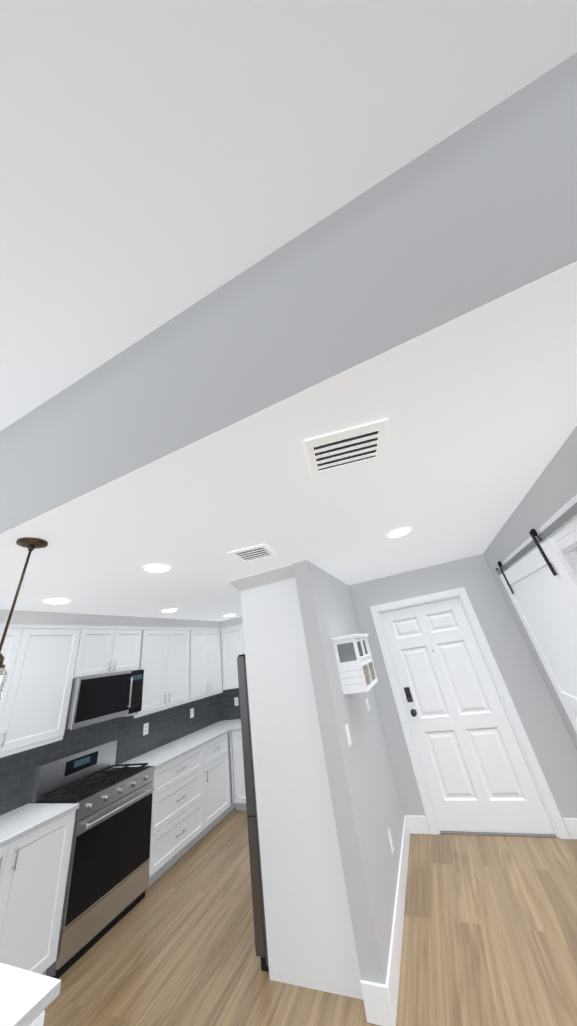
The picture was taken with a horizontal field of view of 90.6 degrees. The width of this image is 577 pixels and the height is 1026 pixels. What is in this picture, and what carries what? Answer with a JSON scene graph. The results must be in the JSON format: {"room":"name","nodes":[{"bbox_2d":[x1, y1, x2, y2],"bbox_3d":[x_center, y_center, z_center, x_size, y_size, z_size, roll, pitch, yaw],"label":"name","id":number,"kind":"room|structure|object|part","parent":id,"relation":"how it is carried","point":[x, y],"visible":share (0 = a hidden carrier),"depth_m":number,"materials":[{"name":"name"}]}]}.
{"room":"kitchen","nodes":[
{"label":"kitchen","id":0,"kind":"room"},
{"bbox_2d":[0,52,576,533],"bbox_3d":[0.318,0.152,0.627,7.310,3.620,0.150,-19,-28,18],"label":"wall","id":1,"kind":"structure","parent":0,"point":[478,212],"depth_m":1.01,"materials":[{"name":"grey paint"}]},
{"bbox_2d":[0,261,576,620],"bbox_3d":[0.733,0.416,2.831,6.560,0.100,4.388,-19,-28,18],"label":"ceiling","id":2,"kind":"structure","parent":0,"point":[477,407],"depth_m":1.40,"materials":[{"name":"white paint"}]},
{"bbox_2d":[0,537,47,699],"bbox_3d":[-1.282,0.479,1.323,0.136,0.739,0.127,-19,-28,18],"label":"pendant light","id":3,"kind":"object","parent":2,"relation":"hanging from","point":[31,544],"visible":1,"depth_m":1.39,"materials":[{"name":"gold metal"}]},
{"bbox_2d":[42,598,70,603],"bbox_3d":[-2.005,0.765,2.476,0.199,0.007,0.199,2,-29,-22],"label":"recessed light","id":4,"kind":"object","parent":2,"relation":"in","point":[53,600],"depth_m":2.46,"materials":[{"name":"white plastic"}]},
{"bbox_2d":[142,563,171,572],"bbox_3d":[-0.971,0.410,2.119,0.199,0.007,0.199,2,-29,-22],"label":"recessed light","id":5,"kind":"object","parent":2,"relation":"in","point":[160,567],"depth_m":2.10,"materials":[{"name":"white plastic"}]},
{"bbox_2d":[160,609,177,611],"bbox_3d":[-1.482,1.213,3.548,0.199,0.007,0.199,2,-29,-22],"label":"recessed light","id":6,"kind":"object","parent":2,"relation":"in","point":[165,610],"depth_m":3.52,"materials":[{"name":"white plastic"}]},
{"bbox_2d":[228,543,276,563],"bbox_3d":[-0.265,0.312,2.160,0.280,0.010,0.300,-14,-27,9],"label":"ceiling vent","id":7,"kind":"object","parent":2,"relation":"in","point":[254,553],"visible":0.94,"depth_m":2.15,"materials":[{"name":"white metal"}]},
{"bbox_2d":[304,418,387,476],"bbox_3d":[0.241,-0.259,1.191,0.320,0.010,0.260,-13,-26,7],"label":"ceiling vent","id":8,"kind":"object","parent":2,"relation":"in","point":[352,447],"visible":1,"depth_m":1.17,"materials":[{"name":"white metal"}]},
{"bbox_2d":[386,527,411,537],"bbox_3d":[0.864,0.155,2.232,0.199,0.007,0.199,2,-29,-22],"label":"recessed light","id":9,"kind":"object","parent":2,"relation":"in","point":[402,531],"depth_m":2.22,"materials":[{"name":"white plastic"}]},
{"bbox_2d":[0,0,576,430],"bbox_3d":[-1.046,-2.460,-0.553,7.460,1.016,5.090,-19,-28,18],"label":"ceiling","id":10,"kind":"structure","parent":0,"point":[162,162],"depth_m":1.00,"materials":[{"name":"white paint"}]},
{"bbox_2d":[43,807,576,1025],"bbox_3d":[0.387,1.686,-0.465,7.460,0.080,9.330,-19,-28,18],"label":"floor","id":11,"kind":"structure","parent":0,"point":[489,937],"depth_m":1.85,"materials":[{"name":"brown wood"}]},
{"bbox_2d":[28,1010,44,1025],"bbox_3d":[-1.798,2.113,0.732,2.222,0.880,0.640,-19,-28,18],"label":"base cabinet","id":12,"kind":"object","parent":11,"relation":"on","point":[39,1020],"depth_m":0.84,"materials":[{"name":"white wood"}]},
{"bbox_2d":[0,962,60,1025],"bbox_3d":[-1.915,1.665,0.833,2.222,0.030,0.968,-19,-28,18],"label":"countertop","id":13,"kind":"structure","parent":12,"relation":"on","point":[27,997],"depth_m":0.88,"materials":[{"name":"white stone"}]},
{"bbox_2d":[0,810,75,974],"bbox_3d":[-2.102,2.720,1.842,0.629,0.880,0.866,-19,-28,18],"label":"base cabinet","id":14,"kind":"object","parent":11,"relation":"on","point":[34,866],"depth_m":1.96,"materials":[{"name":"white wood"}]},
{"bbox_2d":[0,803,78,847],"bbox_3d":[-2.201,2.275,1.952,0.655,0.030,1.076,-19,-28,18],"label":"countertop","id":15,"kind":"structure","parent":14,"relation":"on","point":[17,823],"depth_m":2.19,"materials":[{"name":"white stone"}]},
{"bbox_2d":[30,740,153,978],"bbox_3d":[-1.752,2.870,2.581,0.702,1.168,0.762,-19,-28,18],"label":"range","id":16,"kind":"object","parent":11,"relation":"on","point":[107,884],"visible":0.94,"depth_m":2.45,"materials":[{"name":"silver metal"}]},
{"bbox_2d":[149,745,203,885],"bbox_3d":[-1.460,3.283,3.184,0.629,0.880,0.776,-19,-28,18],"label":"base cabinet","id":17,"kind":"object","parent":11,"relation":"on","point":[198,793],"depth_m":3.06,"materials":[{"name":"white wood"}]},
{"bbox_2d":[115,727,231,769],"bbox_3d":[-1.403,2.973,3.617,0.658,0.030,1.334,-19,-28,18],"label":"countertop","id":18,"kind":"structure","parent":17,"relation":"on","point":[158,757],"depth_m":3.54,"materials":[{"name":"white stone"}]},
{"bbox_2d":[204,733,231,835],"bbox_3d":[-1.195,3.516,3.738,0.629,0.880,0.537,-19,-28,18],"label":"base cabinet","id":19,"kind":"object","parent":11,"relation":"on","point":[217,761],"depth_m":3.66,"materials":[{"name":"white wood"}]},
{"bbox_2d":[232,731,246,810],"bbox_3d":[-0.446,3.576,4.114,0.498,0.880,0.630,-19,-28,18],"label":"base cabinet","id":20,"kind":"object","parent":11,"relation":"on","point":[238,780],"depth_m":3.88,"materials":[{"name":"white wood"}]},
{"bbox_2d":[198,719,240,730],"bbox_3d":[-0.098,3.022,4.159,2.657,0.030,0.667,-19,-28,18],"label":"countertop","id":21,"kind":"structure","parent":20,"relation":"on","point":[235,724],"depth_m":4.44,"materials":[{"name":"white stone"}]},
{"bbox_2d":[237,654,268,971],"bbox_3d":[0.135,2.142,2.472,0.756,1.790,0.915,-19,-28,18],"label":"refrigerator","id":22,"kind":"object","parent":11,"relation":"on","point":[261,950],"visible":0.12,"depth_m":2.07,"materials":[{"name":"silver metal"}]},
{"bbox_2d":[228,564,362,999],"bbox_3d":[0.126,1.824,2.566,0.692,2.438,1.058,-19,-28,18],"label":"enclosure","id":23,"kind":"object","parent":11,"relation":"on","point":[310,936],"visible":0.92,"depth_m":1.99,"materials":[{"name":"white paint"}]},
{"bbox_2d":[293,560,404,983],"bbox_3d":[0.827,1.986,3.128,0.130,2.440,2.700,-19,-28,18],"label":"wall","id":24,"kind":"structure","parent":0,"point":[367,805],"depth_m":2.09,"materials":[{"name":"grey paint"}]},
{"bbox_2d":[345,724,351,746],"bbox_3d":[0.444,1.637,2.106,0.011,0.120,0.075,-19,-28,18],"label":"outlet","id":25,"kind":"object","parent":24,"relation":"attached to","point":[349,744],"depth_m":2.10,"materials":[{"name":"white plastic"}]},
{"bbox_2d":[331,633,377,697],"bbox_3d":[0.624,1.357,2.576,0.222,0.468,0.596,-19,-28,18],"label":"shelf","id":26,"kind":"object","parent":24,"relation":"attached to","point":[356,668],"visible":1,"depth_m":2.38,"materials":[{"name":"white wood"}]},
{"bbox_2d":[388,828,393,854],"bbox_3d":[0.805,2.574,2.240,0.009,0.120,0.075,-19,-28,18],"label":"outlet","id":27,"kind":"object","parent":24,"relation":"attached to","point":[389,834],"depth_m":2.23,"materials":[{"name":"white plastic"}]},
{"bbox_2d":[382,815,411,1025],"bbox_3d":[0.849,2.791,2.136,0.019,0.130,1.645,-19,-28,18],"label":"baseboard","id":28,"kind":"structure","parent":24,"relation":"attached to","point":[391,988],"depth_m":1.78,"materials":[{"name":"white wood"}]},
{"bbox_2d":[348,554,576,837],"bbox_3d":[1.851,1.825,3.156,1.800,2.440,0.200,-19,-28,18],"label":"wall","id":29,"kind":"structure","parent":0,"point":[551,743],"depth_m":3.05,"materials":[{"name":"grey paint"}]},
{"bbox_2d":[380,598,556,837],"bbox_3d":[1.720,2.019,3.025,0.955,2.020,0.134,-19,-28,18],"label":"front door","id":30,"kind":"structure","parent":29,"relation":"in","point":[479,779],"depth_m":2.94,"materials":[{"name":"white wood"}]},
{"bbox_2d":[370,587,570,838],"bbox_3d":[1.719,1.983,3.059,1.115,2.115,0.078,-19,-28,18],"label":"door frame","id":31,"kind":"structure","parent":29,"relation":"attached to","point":[550,805],"depth_m":2.97,"materials":[{"name":"white wood"}]},
{"bbox_2d":[563,818,576,838],"bbox_3d":[2.492,2.634,2.380,0.285,0.130,0.019,-19,-28,18],"label":"baseboard","id":32,"kind":"structure","parent":29,"relation":"attached to","point":[571,823],"depth_m":2.41,"materials":[{"name":"white wood"}]},
{"bbox_2d":[483,426,576,749],"bbox_3d":[1.902,0.981,1.489,0.120,2.440,3.170,-19,-28,18],"label":"wall","id":33,"kind":"structure","parent":0,"point":[552,491],"depth_m":1.99,"materials":[{"name":"grey paint"}]},
{"bbox_2d":[495,502,576,732],"bbox_3d":[1.823,1.101,1.512,0.079,2.182,2.390,-19,-28,18],"label":"barn door","id":34,"kind":"structure","parent":33,"relation":"in","point":[540,583],"depth_m":2.10,"materials":[{"name":"white wood"}]},
{"bbox_3d":[1.690,0.186,1.959,0.030,0.065,2.390,-19,-28,18],"label":"barn door rail","id":35,"kind":"part","parent":34,"relation":"part of","materials":[{"name":"black metal"}]},
{"bbox_2d":[497,494,576,574],"bbox_3d":[1.907,1.072,1.412,0.156,2.210,2.530,-19,-28,18],"label":"trim","id":36,"kind":"structure","parent":33,"relation":"attached to","point":[564,535],"depth_m":1.68,"materials":[{"name":"white wood"}]},
{"bbox_3d":[0.050,2.874,4.638,2.730,2.440,0.150,-19,-28,18],"label":"wall","id":37,"kind":"structure","parent":0,"visible":0},
{"bbox_2d":[219,688,240,720],"bbox_3d":[0.002,2.919,4.548,2.651,0.465,0.008,-19,-28,18],"label":"tile backsplash","id":38,"kind":"structure","parent":37,"relation":"attached to","point":[229,710],"depth_m":4.88,"materials":[{"name":"grey tile"}]},
{"bbox_3d":[-3.255,0.786,1.654,0.150,4.482,9.330,-19,-28,18],"label":"wall","id":39,"kind":"structure","parent":0,"visible":0},
{"bbox_2d":[0,609,31,728],"bbox_3d":[-2.582,1.357,2.271,0.334,1.057,0.458,-19,-28,18],"label":"upper cabinet","id":40,"kind":"object","parent":39,"relation":"attached to","point":[14,638],"depth_m":2.46,"materials":[{"name":"white wood"}]},
{"bbox_2d":[0,610,87,756],"bbox_3d":[-2.385,1.530,2.683,0.334,1.057,0.519,-19,-28,18],"label":"upper cabinet","id":41,"kind":"object","parent":39,"relation":"attached to","point":[49,656],"depth_m":2.61,"materials":[{"name":"white wood"}]},
{"bbox_2d":[0,694,219,814],"bbox_3d":[-2.178,2.447,2.922,0.008,0.515,4.844,-19,-28,18],"label":"tile backsplash","id":42,"kind":"structure","parent":39,"relation":"attached to","point":[18,770],"depth_m":3.29,"materials":[{"name":"grey tile"}]},
{"bbox_2d":[143,723,148,735],"bbox_3d":[-1.819,2.758,3.647,0.009,0.120,0.075,-19,-28,18],"label":"outlet","id":43,"kind":"object","parent":42,"relation":"attached to","point":[145,728],"depth_m":3.64,"materials":[{"name":"white plastic"}]},
{"bbox_2d":[190,708,193,717],"bbox_3d":[-1.473,3.061,4.369,0.009,0.120,0.075,-19,-28,18],"label":"outlet","id":44,"kind":"object","parent":42,"relation":"attached to","point":[191,710],"depth_m":4.36,"materials":[{"name":"white plastic"}]},
{"bbox_2d":[234,697,238,705],"bbox_3d":[-0.884,3.198,4.844,0.075,0.120,0.009,-19,-28,18],"label":"outlet","id":45,"kind":"object","parent":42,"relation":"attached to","point":[236,698],"depth_m":4.84,"materials":[{"name":"white plastic"}]},
{"bbox_2d":[76,614,143,677],"bbox_3d":[-2.160,1.555,3.328,0.334,0.598,0.768,-19,-28,18],"label":"upper cabinet","id":46,"kind":"object","parent":39,"relation":"attached to","point":[110,645],"depth_m":3.24,"materials":[{"name":"white wood"}]},
{"bbox_2d":[65,669,143,729],"bbox_3d":[-2.029,1.990,3.083,0.454,0.420,0.762,-19,-28,18],"label":"microwave","id":47,"kind":"object","parent":46,"relation":"attached to","point":[97,698],"visible":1,"depth_m":2.94,"materials":[{"name":"silver metal"}]},
{"bbox_2d":[121,617,191,716],"bbox_3d":[-1.791,2.051,3.925,0.334,1.057,0.888,-19,-28,18],"label":"upper cabinet","id":48,"kind":"object","parent":39,"relation":"attached to","point":[167,663],"depth_m":3.84,"materials":[{"name":"white wood"}]},
{"bbox_2d":[192,621,223,700],"bbox_3d":[-1.460,2.342,4.619,0.334,1.057,0.757,-19,-28,18],"label":"upper cabinet","id":49,"kind":"object","parent":39,"relation":"attached to","point":[207,663],"depth_m":4.56,"materials":[{"name":"white wood"}]},
{"bbox_2d":[220,617,244,689],"bbox_3d":[-0.711,2.367,4.923,0.858,1.057,0.335,-19,-28,18],"label":"upper cabinet","id":50,"kind":"object","parent":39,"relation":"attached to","point":[231,631],"depth_m":4.88,"materials":[{"name":"white wood"}]}
]}

